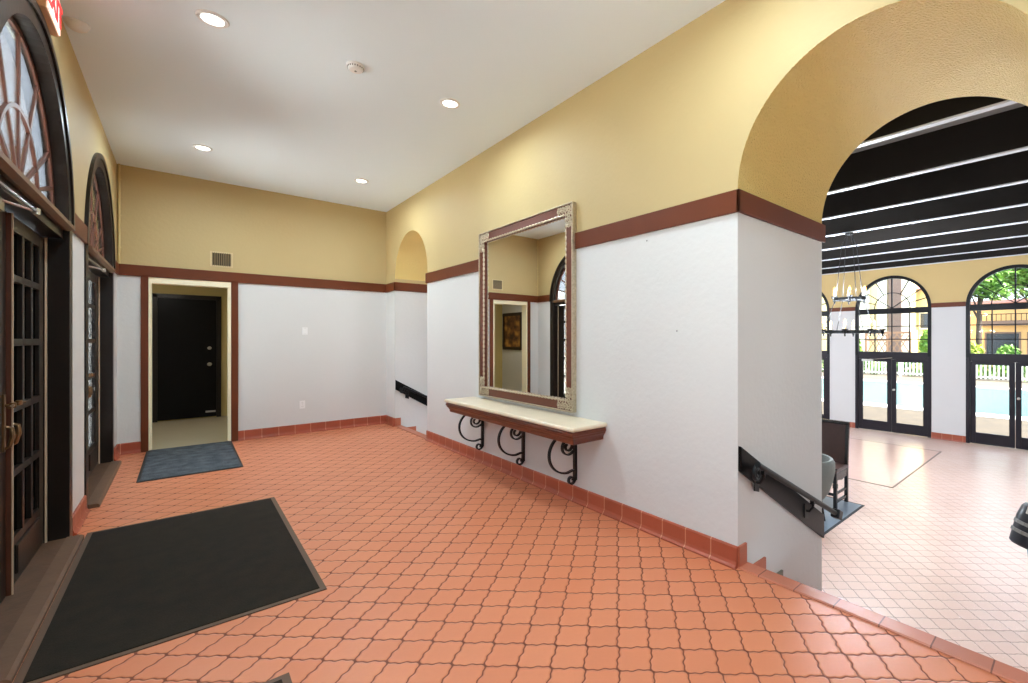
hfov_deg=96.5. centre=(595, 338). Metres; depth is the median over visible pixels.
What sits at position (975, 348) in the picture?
bush
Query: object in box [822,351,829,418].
door
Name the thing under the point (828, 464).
tub chair
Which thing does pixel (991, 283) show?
tree
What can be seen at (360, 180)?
recessed light
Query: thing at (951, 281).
wall
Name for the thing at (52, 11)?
exit sign
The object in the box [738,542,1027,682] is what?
stairs
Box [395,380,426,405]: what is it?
handrail
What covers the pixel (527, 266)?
wall mirror
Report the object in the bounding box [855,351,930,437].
door
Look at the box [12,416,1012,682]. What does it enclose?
floor
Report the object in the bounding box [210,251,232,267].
air vent
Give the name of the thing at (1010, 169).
ceiling beam
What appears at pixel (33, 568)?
door
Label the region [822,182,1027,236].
ceiling beam
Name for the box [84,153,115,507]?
window
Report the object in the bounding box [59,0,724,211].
ceiling
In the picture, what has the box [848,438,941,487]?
floor panel
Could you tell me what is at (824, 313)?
window
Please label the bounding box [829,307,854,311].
trim
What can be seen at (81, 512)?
baseboard
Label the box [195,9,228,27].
recessed light
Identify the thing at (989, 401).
pool water
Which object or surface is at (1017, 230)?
ceiling beam
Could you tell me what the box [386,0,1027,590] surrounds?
wall
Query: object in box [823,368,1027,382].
ground
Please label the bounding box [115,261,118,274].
trim
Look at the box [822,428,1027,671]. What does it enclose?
floor
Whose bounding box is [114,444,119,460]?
baseboard
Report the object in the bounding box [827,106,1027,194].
ceiling beam
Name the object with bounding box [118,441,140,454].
baseboard
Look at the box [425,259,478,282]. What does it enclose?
trim
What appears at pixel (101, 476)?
door
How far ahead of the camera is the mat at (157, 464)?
5.36 m
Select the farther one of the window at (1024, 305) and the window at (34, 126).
the window at (1024, 305)
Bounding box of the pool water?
[822,379,1027,416]
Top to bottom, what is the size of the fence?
1.580 m
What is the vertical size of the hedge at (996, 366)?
1.488 m
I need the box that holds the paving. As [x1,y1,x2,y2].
[822,401,1027,437]
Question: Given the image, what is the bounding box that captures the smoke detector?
[346,60,364,73]
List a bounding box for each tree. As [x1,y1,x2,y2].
[972,269,1012,344]
[988,277,1027,299]
[999,268,1027,301]
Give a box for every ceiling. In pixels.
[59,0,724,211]
[851,103,1025,153]
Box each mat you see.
[13,497,326,682]
[136,441,242,482]
[264,672,291,682]
[822,496,864,534]
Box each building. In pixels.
[822,279,927,369]
[971,299,1027,370]
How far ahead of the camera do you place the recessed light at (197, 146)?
5.16 m
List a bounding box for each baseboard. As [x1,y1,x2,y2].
[73,495,89,535]
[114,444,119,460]
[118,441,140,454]
[238,415,385,440]
[385,415,394,426]
[395,418,425,438]
[425,430,737,569]
[850,422,854,427]
[931,432,965,442]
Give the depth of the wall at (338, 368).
6.74 m
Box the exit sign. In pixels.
[36,0,62,36]
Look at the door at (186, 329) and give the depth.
8.13 m
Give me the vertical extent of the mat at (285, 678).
0.010 m
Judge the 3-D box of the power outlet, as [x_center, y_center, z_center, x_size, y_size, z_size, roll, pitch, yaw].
[-4.528,1.012,6.982,0.074,0.122,0.011,0,0,-42]
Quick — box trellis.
[865,331,910,373]
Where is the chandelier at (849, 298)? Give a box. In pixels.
[822,232,885,336]
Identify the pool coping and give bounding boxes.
[822,377,1027,420]
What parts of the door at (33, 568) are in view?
handle, handle, pane, kick panel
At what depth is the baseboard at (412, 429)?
7.28 m
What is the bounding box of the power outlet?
[299,400,304,408]
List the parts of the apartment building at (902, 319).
pane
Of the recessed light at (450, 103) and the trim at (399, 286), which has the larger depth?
the trim at (399, 286)
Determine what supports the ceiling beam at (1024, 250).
attached to the ceiling at (1016, 105)
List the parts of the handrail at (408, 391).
rail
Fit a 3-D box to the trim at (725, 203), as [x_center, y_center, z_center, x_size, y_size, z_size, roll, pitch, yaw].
[0.362,-0.873,3.436,0.020,0.143,1.609,0,0,-42]
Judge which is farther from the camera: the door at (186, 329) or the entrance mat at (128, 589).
the door at (186, 329)
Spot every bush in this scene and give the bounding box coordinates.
[859,340,862,350]
[918,329,927,364]
[971,341,984,374]
[996,344,1021,379]
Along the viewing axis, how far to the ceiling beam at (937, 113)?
3.61 m
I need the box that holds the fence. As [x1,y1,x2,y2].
[822,360,1027,380]
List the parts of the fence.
post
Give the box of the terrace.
[822,372,1027,388]
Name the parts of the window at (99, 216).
pane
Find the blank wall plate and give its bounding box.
[302,327,307,334]
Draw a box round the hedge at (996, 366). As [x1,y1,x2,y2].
[822,360,1027,381]
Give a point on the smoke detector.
(355, 67)
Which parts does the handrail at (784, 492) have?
rail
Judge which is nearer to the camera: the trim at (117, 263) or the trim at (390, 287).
the trim at (117, 263)
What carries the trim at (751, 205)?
attached to the wall at (768, 100)
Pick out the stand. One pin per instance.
(1018, 534)
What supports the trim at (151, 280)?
attached to the wall at (338, 368)
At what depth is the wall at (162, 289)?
8.49 m
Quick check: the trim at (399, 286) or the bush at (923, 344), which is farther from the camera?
the bush at (923, 344)
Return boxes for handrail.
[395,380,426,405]
[738,446,842,537]
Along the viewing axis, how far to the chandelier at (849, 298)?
7.27 m
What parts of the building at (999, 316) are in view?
pane, balustrade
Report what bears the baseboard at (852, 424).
attached to the wall at (951, 281)
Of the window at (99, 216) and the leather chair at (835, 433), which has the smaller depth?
the window at (99, 216)
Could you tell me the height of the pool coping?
0.090 m
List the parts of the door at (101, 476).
handle, handle, pane, kick panel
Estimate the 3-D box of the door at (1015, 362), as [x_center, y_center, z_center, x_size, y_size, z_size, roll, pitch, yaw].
[9.533,1.423,10.283,0.156,2.155,1.750,0,0,-42]
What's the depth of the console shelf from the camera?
4.10 m
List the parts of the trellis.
post, post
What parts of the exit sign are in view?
plate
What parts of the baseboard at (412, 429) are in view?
skirting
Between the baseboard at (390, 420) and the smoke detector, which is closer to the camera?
the smoke detector
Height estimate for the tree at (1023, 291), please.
12.498 m
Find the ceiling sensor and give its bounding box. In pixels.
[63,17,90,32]
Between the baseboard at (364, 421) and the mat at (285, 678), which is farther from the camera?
the baseboard at (364, 421)
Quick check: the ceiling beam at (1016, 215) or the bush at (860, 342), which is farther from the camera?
the bush at (860, 342)
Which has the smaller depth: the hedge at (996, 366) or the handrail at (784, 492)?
the handrail at (784, 492)
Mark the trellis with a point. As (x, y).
(886, 333)
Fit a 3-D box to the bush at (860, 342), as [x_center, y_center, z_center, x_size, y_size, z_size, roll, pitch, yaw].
[20.913,1.154,36.466,1.264,3.104,1.321,0,0,-42]
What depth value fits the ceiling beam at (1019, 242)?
9.48 m
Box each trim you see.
[73,213,87,243]
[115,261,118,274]
[119,264,385,292]
[141,275,237,451]
[148,277,230,450]
[386,282,394,292]
[394,282,426,292]
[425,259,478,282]
[575,189,739,248]
[737,189,825,242]
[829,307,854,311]
[931,302,965,307]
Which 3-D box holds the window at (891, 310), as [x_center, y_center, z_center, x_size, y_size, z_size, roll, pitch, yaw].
[7.911,-0.619,12.093,0.115,2.137,1.750,0,0,-42]
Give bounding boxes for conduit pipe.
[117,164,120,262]
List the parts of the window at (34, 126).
pane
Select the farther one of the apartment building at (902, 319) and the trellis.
the apartment building at (902, 319)
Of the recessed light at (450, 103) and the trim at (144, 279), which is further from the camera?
the trim at (144, 279)
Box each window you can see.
[0,0,74,540]
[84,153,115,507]
[822,293,829,353]
[855,276,930,356]
[966,264,1027,357]
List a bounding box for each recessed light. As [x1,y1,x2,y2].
[192,144,212,150]
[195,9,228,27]
[354,178,368,182]
[440,98,459,108]
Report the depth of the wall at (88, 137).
3.63 m
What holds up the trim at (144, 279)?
attached to the wall at (338, 368)
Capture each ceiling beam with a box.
[822,150,1027,219]
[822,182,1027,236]
[822,205,1027,250]
[822,223,1027,260]
[822,236,1027,268]
[822,247,1027,274]
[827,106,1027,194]
[857,96,1017,147]
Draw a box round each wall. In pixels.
[51,18,116,511]
[117,164,385,443]
[152,284,226,421]
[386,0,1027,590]
[822,255,1027,435]
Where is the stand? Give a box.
[1009,502,1027,553]
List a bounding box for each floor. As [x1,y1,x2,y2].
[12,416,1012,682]
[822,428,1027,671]
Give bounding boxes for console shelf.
[444,397,606,484]
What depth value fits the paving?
14.38 m
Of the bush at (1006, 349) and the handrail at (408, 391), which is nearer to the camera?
the handrail at (408, 391)
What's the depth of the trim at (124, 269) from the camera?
6.49 m
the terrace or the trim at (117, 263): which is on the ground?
the terrace
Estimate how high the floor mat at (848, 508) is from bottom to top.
0.008 m
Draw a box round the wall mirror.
[479,201,575,412]
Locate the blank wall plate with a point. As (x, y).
(304, 329)
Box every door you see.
[0,150,83,682]
[88,245,121,508]
[152,293,220,422]
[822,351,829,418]
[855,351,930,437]
[966,353,1027,449]
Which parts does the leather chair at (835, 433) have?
backrest, leg, rail, seat, leg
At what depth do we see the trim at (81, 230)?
3.58 m
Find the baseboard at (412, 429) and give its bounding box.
[395,418,425,438]
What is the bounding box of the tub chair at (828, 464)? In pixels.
[822,454,834,520]
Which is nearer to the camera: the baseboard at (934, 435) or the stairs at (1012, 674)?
the stairs at (1012, 674)
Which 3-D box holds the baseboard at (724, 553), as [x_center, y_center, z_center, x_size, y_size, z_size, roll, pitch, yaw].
[-0.775,1.381,4.674,0.034,0.138,4.932,0,0,-42]
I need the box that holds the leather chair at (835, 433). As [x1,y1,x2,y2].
[822,418,849,508]
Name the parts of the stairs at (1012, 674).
skirting, skirting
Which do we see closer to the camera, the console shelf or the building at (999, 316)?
the console shelf
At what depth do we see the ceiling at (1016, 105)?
4.49 m
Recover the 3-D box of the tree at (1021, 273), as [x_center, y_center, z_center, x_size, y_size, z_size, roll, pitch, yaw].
[31.616,-2.141,32.406,5.163,9.626,4.671,0,0,-42]
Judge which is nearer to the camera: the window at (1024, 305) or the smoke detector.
the smoke detector
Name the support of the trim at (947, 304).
attached to the wall at (951, 281)

